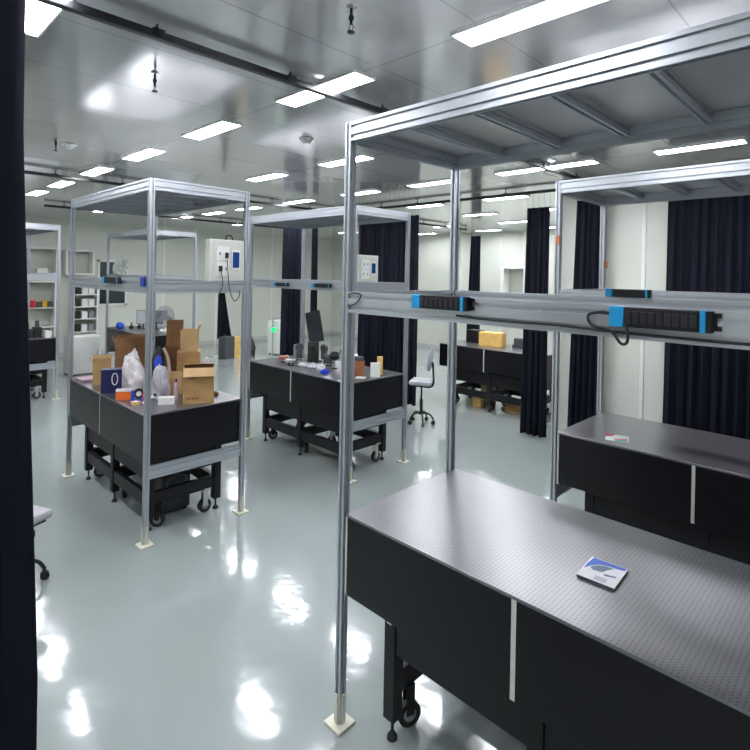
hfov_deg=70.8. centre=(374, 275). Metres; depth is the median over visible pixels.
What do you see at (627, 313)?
socket
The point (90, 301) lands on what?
storage bin
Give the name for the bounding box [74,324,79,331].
storage bin
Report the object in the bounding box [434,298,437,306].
socket
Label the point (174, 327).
cardboard box
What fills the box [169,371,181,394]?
cardboard box
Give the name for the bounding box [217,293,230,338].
curtain
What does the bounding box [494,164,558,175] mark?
recessed light
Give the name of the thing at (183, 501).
case
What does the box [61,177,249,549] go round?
rack
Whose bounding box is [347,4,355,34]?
sprinkler head
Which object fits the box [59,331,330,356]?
baseboard
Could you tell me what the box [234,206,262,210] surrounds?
recessed light
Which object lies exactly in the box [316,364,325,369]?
wrap
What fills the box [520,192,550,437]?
curtain
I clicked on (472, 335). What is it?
box
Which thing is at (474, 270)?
curtain
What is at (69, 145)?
smoke detector
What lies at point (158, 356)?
shoulder bag
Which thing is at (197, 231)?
trim
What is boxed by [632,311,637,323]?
socket
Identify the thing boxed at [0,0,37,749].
curtain
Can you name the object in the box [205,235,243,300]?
control box
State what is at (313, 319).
monitor
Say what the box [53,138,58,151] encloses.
sprinkler head
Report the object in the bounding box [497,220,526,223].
recessed light
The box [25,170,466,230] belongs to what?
rail
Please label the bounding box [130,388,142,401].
tape dispenser
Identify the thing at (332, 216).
rack
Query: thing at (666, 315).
socket
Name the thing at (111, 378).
box
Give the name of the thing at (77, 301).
storage bin
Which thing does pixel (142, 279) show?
junction box
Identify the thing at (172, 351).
cardboard box
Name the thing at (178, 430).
table
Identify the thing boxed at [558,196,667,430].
wall
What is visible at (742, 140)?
recessed light
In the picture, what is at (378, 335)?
curtain
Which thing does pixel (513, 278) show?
upper cabinet
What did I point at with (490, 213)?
recessed light
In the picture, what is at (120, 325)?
helmet
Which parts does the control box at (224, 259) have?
socket plate, socket plate, plate, plug cord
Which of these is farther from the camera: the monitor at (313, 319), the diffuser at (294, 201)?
the diffuser at (294, 201)
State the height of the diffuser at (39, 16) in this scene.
0.012 m
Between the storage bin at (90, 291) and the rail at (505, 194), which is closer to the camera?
the rail at (505, 194)
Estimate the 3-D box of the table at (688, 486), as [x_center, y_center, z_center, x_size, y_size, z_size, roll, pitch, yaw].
[2.138,1.555,3.275,1.741,0.936,0.808,1,0,44]
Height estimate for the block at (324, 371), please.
0.045 m
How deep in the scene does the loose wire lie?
2.25 m
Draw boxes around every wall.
[26,216,332,352]
[331,230,554,348]
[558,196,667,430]
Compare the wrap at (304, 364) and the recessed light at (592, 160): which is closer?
the recessed light at (592, 160)
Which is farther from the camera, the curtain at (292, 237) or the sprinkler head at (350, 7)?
the curtain at (292, 237)
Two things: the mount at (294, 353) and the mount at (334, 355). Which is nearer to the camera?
the mount at (334, 355)
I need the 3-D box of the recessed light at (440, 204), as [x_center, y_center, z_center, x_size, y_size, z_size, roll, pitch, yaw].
[0.797,-1.105,8.398,0.660,0.018,0.170,1,0,44]
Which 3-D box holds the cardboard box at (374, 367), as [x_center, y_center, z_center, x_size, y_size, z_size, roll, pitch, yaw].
[0.003,0.975,5.441,0.100,0.140,0.070,1,0,0]
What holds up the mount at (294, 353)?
on the table at (306, 395)
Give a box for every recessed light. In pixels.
[25,0,72,37]
[25,189,49,195]
[47,180,75,187]
[79,165,114,176]
[121,147,166,161]
[181,119,241,139]
[201,211,226,214]
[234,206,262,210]
[244,172,288,181]
[275,89,325,107]
[281,198,315,203]
[314,69,375,92]
[317,154,374,166]
[340,189,381,195]
[406,179,450,187]
[407,203,444,207]
[450,0,609,47]
[461,212,497,216]
[474,229,500,231]
[482,195,529,200]
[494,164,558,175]
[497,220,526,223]
[528,158,599,171]
[652,137,748,154]
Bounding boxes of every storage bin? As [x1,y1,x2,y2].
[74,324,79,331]
[75,287,80,293]
[75,299,80,305]
[75,311,80,318]
[80,311,86,317]
[80,324,86,330]
[81,288,87,293]
[81,299,87,305]
[87,311,93,317]
[87,323,92,330]
[88,288,94,293]
[88,299,93,305]
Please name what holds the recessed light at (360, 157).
in the ceiling
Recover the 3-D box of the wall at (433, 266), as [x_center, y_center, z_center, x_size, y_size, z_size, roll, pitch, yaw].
[2.307,0.471,13.986,10.400,3.110,0.100,1,0,44]
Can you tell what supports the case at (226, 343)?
on the floor
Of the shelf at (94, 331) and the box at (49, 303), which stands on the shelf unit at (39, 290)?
the box at (49, 303)
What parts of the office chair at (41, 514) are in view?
leg, seat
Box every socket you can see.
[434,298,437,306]
[439,299,442,306]
[444,299,447,306]
[449,299,452,307]
[454,300,457,307]
[625,311,629,322]
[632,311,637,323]
[640,312,645,324]
[648,312,653,324]
[656,313,661,325]
[664,313,669,325]
[672,314,678,326]
[681,314,686,327]
[689,315,695,327]
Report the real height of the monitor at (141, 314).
0.340 m
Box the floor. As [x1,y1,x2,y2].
[30,334,584,749]
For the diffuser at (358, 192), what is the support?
attached to the recessed light at (371, 191)
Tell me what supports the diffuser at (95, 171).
attached to the recessed light at (98, 170)
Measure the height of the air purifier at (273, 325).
0.894 m
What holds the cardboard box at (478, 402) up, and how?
on the floor
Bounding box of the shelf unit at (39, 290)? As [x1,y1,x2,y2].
[29,280,56,336]
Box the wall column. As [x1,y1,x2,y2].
[457,233,470,340]
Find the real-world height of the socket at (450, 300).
0.030 m
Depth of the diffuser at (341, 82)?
3.05 m
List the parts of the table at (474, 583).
leg, rail, panel, rail, leg, rail, panel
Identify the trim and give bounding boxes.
[162,227,165,326]
[195,230,198,328]
[270,236,272,319]
[499,232,502,331]
[521,231,524,337]
[638,203,646,418]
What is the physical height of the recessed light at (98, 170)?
0.018 m
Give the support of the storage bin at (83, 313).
on the storage rack at (95, 296)
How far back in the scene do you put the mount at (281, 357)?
6.16 m
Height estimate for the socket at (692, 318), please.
0.034 m
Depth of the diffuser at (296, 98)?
3.36 m
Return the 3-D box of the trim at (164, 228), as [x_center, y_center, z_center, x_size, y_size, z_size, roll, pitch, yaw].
[-5.425,0.270,13.512,0.012,3.010,0.060,1,0,44]
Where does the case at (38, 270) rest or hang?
on the upper cabinet at (41, 257)
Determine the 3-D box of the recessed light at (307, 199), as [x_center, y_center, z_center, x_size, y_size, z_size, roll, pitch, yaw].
[-1.187,-1.144,8.186,0.660,0.018,0.170,1,0,44]
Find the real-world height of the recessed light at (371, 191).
0.018 m
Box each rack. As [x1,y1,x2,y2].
[26,223,60,399]
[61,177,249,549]
[74,289,98,334]
[105,229,196,354]
[245,205,410,483]
[324,11,749,735]
[550,159,749,501]
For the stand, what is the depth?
12.38 m
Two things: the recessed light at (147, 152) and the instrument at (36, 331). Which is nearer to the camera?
the recessed light at (147, 152)
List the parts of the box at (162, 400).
lid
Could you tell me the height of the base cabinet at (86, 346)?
0.720 m
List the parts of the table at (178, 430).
panel, leg, rail, rail, rail, leg, panel, rail, rail, rail, leg, rail, rail, panel, rail, leg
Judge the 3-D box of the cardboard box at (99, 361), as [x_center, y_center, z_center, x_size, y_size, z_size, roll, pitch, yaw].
[-2.503,0.867,4.816,0.186,0.258,0.128,1,0,-28]
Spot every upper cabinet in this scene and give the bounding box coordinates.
[26,247,57,273]
[62,249,94,274]
[501,266,524,292]
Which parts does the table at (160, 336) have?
panel, panel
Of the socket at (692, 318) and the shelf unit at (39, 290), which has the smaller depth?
the socket at (692, 318)
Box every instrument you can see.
[32,320,41,336]
[43,330,51,337]
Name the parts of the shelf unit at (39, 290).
shelf, shelf, panel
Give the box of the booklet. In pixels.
[577,557,627,590]
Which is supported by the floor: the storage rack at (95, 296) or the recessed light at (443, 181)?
the storage rack at (95, 296)
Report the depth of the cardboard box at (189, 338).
4.61 m
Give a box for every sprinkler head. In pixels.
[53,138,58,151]
[151,71,158,92]
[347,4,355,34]
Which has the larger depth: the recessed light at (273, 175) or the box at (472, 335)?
the box at (472, 335)
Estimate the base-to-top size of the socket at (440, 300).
0.030 m
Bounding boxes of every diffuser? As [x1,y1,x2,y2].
[25,0,59,34]
[27,191,45,194]
[50,181,71,186]
[83,167,111,175]
[125,149,162,160]
[248,174,284,180]
[279,91,323,105]
[287,200,312,203]
[320,73,371,91]
[356,191,376,194]
[410,204,439,207]
[411,180,450,186]
[498,166,555,174]
[556,161,596,167]
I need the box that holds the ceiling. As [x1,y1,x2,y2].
[24,0,749,239]
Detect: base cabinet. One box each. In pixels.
[63,334,101,375]
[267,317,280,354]
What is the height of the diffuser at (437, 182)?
0.012 m
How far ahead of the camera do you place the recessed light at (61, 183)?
6.89 m
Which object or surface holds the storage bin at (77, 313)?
on the storage rack at (95, 296)
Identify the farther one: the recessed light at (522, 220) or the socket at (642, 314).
the recessed light at (522, 220)
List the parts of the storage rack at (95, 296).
panel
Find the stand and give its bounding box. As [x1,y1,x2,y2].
[211,293,217,356]
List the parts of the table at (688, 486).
leg, panel, rail, leg, panel, rail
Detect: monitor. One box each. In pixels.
[136,310,145,328]
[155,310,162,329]
[305,310,323,362]
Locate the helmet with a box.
[116,322,123,328]
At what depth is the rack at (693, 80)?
2.01 m
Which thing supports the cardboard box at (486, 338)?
on the table at (477, 365)
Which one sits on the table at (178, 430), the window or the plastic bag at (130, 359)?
the plastic bag at (130, 359)
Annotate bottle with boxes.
[174,378,177,399]
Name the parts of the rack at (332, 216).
post, power strip, post, power strip, post, foot plate, post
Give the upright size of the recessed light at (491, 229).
0.018 m
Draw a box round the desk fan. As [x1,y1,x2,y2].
[156,306,173,330]
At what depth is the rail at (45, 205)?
10.71 m
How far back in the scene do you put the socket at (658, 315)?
1.40 m
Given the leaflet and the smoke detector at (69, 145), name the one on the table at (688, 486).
the leaflet
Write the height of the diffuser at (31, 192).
0.012 m
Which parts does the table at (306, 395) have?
leg, panel, rail, rail, rail, leg, panel, rail, rail, rail, rail, rail, rail, panel, leg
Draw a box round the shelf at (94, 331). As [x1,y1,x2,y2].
[74,330,95,332]
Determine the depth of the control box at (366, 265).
5.14 m
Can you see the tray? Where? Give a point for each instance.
(124, 393)
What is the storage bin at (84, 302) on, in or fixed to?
on the storage rack at (95, 296)
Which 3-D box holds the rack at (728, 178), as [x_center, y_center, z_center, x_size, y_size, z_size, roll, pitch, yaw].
[2.155,0.698,3.275,1.891,2.650,0.884,1,0,44]
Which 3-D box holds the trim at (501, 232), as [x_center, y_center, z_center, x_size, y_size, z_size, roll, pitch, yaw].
[3.126,0.437,13.107,0.044,3.010,0.012,1,0,44]
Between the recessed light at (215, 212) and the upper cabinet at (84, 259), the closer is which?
the recessed light at (215, 212)
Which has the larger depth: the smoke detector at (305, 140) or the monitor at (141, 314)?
the monitor at (141, 314)
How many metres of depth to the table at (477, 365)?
7.75 m
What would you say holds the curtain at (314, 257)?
hanging from the rail at (54, 175)
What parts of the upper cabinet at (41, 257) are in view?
panel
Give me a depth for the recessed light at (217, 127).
4.13 m
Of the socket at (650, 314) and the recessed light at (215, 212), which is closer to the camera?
the socket at (650, 314)
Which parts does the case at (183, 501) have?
handle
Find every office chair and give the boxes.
[33,505,52,579]
[408,347,434,426]
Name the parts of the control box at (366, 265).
socket plate, socket plate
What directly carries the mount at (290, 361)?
on the table at (306, 395)
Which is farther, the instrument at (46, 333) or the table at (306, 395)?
the instrument at (46, 333)
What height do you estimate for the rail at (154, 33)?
0.068 m
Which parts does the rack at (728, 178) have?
post, post, panel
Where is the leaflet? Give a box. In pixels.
[605,433,628,442]
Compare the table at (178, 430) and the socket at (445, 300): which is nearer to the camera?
the socket at (445, 300)
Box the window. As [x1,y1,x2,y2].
[97,260,127,305]
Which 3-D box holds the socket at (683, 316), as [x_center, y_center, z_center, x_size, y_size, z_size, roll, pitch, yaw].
[0.799,0.118,1.363,0.015,0.034,0.003,1,0,44]
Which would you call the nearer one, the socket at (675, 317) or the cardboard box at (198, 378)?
the socket at (675, 317)
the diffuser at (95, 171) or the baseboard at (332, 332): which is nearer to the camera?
the diffuser at (95, 171)
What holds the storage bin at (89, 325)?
on the storage rack at (95, 296)
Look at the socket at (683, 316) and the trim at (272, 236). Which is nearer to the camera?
the socket at (683, 316)
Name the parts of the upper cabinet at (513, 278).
panel, panel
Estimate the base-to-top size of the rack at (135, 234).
2.650 m
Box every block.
[320,369,328,373]
[354,356,364,376]
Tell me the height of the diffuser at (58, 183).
0.012 m
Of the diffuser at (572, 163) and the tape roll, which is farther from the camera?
the diffuser at (572, 163)
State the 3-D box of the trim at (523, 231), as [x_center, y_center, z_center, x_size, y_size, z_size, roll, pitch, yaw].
[3.554,0.445,12.687,0.044,3.010,0.012,1,0,44]
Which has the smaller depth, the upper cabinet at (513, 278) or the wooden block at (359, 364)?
the wooden block at (359, 364)
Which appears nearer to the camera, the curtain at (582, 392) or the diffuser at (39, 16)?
the diffuser at (39, 16)
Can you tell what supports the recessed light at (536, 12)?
in the ceiling
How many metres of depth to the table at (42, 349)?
7.97 m
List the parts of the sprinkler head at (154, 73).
stem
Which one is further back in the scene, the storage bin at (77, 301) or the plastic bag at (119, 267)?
the storage bin at (77, 301)
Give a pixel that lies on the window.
(116, 298)
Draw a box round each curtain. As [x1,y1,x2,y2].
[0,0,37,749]
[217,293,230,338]
[280,209,305,355]
[310,228,317,311]
[357,208,418,405]
[466,230,480,329]
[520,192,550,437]
[567,201,599,427]
[662,195,749,439]
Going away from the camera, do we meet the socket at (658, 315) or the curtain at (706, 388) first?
the socket at (658, 315)
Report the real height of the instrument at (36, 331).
0.250 m
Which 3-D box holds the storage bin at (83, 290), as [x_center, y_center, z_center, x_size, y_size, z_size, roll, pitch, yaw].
[-6.622,0.348,11.995,0.160,0.160,0.120,1,0,44]
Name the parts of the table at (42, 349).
rail, rail, rail, panel, leg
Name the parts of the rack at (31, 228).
post, post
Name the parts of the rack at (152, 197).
foot plate, post, power strip, foot plate, post, post, foot plate, post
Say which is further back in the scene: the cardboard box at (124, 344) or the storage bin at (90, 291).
the storage bin at (90, 291)
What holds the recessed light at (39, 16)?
in the ceiling
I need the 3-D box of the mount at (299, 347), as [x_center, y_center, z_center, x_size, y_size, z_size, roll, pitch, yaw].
[-0.896,0.917,6.252,0.097,0.220,0.040,1,0,-1]
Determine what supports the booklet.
on the table at (474, 583)
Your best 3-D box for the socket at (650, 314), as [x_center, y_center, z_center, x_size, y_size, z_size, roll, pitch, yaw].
[0.742,0.117,1.419,0.015,0.034,0.003,1,0,44]
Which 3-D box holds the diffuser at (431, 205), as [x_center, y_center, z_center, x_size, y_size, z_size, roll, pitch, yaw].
[0.798,-1.108,8.398,0.640,0.012,0.150,1,0,44]
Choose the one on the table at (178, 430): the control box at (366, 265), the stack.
the stack
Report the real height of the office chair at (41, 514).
0.859 m
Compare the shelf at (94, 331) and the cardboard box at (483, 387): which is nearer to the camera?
the cardboard box at (483, 387)
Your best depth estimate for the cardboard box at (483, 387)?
8.16 m
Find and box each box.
[30,300,35,307]
[36,302,41,306]
[41,300,46,306]
[47,301,52,306]
[90,355,112,385]
[101,367,121,393]
[111,334,154,368]
[116,391,130,399]
[140,277,145,286]
[158,396,174,404]
[164,345,179,370]
[166,320,183,346]
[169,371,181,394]
[177,350,200,391]
[180,324,201,351]
[183,363,213,403]
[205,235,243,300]
[235,336,240,357]
[356,255,377,281]
[370,363,379,376]
[377,356,382,374]
[466,329,484,342]
[472,397,483,406]
[479,331,505,346]
[481,385,495,405]
[505,403,520,413]
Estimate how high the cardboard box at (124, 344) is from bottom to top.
0.406 m
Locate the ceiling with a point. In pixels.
(89, 84)
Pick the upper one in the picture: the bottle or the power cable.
the power cable
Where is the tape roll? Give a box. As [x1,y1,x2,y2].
[131,400,140,404]
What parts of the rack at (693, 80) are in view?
foot plate, post, power strip, post, panel, power strip, power strip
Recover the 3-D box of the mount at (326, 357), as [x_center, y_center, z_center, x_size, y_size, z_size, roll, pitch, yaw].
[-0.529,0.968,6.006,0.110,0.133,0.100,1,0,16]
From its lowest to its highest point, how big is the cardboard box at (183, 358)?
0.348 m
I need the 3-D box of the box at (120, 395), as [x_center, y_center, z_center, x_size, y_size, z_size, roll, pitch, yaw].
[-2.039,0.973,4.285,0.110,0.065,0.060,1,0,-16]
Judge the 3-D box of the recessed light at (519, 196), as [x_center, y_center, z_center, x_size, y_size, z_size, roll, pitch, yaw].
[1.826,-1.085,7.390,0.660,0.018,0.170,1,0,44]
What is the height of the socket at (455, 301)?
0.030 m
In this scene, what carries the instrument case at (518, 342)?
on the table at (477, 365)
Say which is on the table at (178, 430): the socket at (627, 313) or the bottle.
the bottle
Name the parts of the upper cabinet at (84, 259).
panel, panel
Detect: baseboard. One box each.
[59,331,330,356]
[331,331,438,348]
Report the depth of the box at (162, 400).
4.12 m
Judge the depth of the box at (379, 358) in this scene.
5.53 m
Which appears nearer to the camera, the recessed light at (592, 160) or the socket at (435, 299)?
the socket at (435, 299)
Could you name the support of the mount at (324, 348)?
on the table at (306, 395)
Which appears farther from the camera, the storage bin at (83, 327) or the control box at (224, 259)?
the storage bin at (83, 327)
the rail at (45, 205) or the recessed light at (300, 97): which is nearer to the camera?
the recessed light at (300, 97)
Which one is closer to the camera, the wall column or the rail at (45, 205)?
the rail at (45, 205)
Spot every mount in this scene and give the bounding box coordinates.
[279,355,288,361]
[287,359,295,365]
[293,344,304,359]
[295,343,303,361]
[307,341,318,362]
[320,344,327,363]
[323,354,333,365]
[330,351,339,368]
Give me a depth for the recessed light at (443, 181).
6.35 m
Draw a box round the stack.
[74,375,92,382]
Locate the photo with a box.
[590,565,611,571]
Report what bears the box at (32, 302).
on the shelf unit at (39, 290)
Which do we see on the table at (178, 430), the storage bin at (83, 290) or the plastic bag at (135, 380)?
the plastic bag at (135, 380)
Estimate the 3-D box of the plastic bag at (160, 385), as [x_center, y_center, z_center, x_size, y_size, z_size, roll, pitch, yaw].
[-1.770,0.868,4.335,0.163,0.285,0.174,1,0,-6]
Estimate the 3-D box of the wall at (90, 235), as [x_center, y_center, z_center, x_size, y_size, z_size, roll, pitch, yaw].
[-6.725,0.295,12.265,0.100,3.110,15.200,1,0,44]
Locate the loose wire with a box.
[347,293,361,305]
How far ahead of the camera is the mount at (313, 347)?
6.08 m
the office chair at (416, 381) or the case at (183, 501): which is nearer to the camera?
the case at (183, 501)
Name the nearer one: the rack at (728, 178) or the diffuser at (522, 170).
the rack at (728, 178)
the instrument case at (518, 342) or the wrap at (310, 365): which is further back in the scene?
the instrument case at (518, 342)
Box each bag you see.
[112,257,127,273]
[122,348,139,387]
[127,361,144,389]
[151,364,170,399]
[152,346,170,376]
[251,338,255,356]
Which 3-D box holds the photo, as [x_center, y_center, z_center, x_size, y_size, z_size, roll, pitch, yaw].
[0.812,1.050,1.889,0.076,0.001,0.043,1,0,-18]
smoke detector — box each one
[62,142,76,148]
[299,137,312,143]
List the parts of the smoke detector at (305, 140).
plate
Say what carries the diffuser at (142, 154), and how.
attached to the recessed light at (147, 152)
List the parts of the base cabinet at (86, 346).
door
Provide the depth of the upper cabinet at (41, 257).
11.54 m
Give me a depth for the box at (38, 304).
11.33 m
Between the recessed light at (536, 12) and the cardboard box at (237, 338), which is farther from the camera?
the cardboard box at (237, 338)
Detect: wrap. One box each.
[298,362,307,366]
[307,363,317,367]
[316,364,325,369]
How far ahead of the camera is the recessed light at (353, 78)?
3.04 m
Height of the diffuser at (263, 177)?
0.012 m
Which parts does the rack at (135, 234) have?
post, post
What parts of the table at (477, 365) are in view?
panel, rail, rail, rail, rail, leg, rail, panel, rail, rail, rail, rail, rail, panel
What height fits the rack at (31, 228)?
2.650 m
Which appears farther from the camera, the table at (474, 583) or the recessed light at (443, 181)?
the recessed light at (443, 181)
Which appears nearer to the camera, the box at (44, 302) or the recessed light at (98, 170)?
the recessed light at (98, 170)
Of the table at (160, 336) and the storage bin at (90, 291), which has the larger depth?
the storage bin at (90, 291)
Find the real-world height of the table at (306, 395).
0.936 m
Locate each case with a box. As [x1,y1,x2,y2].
[36,268,47,272]
[154,471,189,514]
[218,334,234,358]
[512,338,522,348]
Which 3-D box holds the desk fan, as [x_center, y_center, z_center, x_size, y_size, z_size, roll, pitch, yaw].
[-3.667,0.752,9.207,0.308,0.442,0.180,1,0,-22]
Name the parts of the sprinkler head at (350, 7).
stem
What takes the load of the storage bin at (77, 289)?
on the storage rack at (95, 296)
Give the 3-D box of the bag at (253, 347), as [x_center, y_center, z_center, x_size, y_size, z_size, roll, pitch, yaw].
[-2.958,1.659,12.492,0.259,0.528,0.262,1,0,-21]
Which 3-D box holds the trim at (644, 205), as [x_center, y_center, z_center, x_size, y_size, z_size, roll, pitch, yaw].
[2.975,0.434,5.864,0.044,3.010,0.012,1,0,44]
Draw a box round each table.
[29,328,55,398]
[69,378,239,530]
[106,325,166,352]
[249,354,402,467]
[344,468,749,749]
[439,339,551,415]
[556,412,749,564]
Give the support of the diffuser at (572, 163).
attached to the recessed light at (592, 160)
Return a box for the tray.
[115,388,132,399]
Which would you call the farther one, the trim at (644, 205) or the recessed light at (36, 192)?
the recessed light at (36, 192)
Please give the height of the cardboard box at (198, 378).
0.303 m
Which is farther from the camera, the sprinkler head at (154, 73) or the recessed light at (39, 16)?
the sprinkler head at (154, 73)
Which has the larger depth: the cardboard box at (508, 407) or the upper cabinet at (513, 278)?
the upper cabinet at (513, 278)
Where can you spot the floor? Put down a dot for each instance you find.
(219, 633)
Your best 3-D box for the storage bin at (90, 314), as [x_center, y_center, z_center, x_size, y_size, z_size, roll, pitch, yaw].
[-6.535,0.900,12.095,0.160,0.160,0.100,1,0,44]
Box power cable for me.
[456,314,749,345]
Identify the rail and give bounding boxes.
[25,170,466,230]
[35,0,580,178]
[44,204,282,228]
[375,188,555,208]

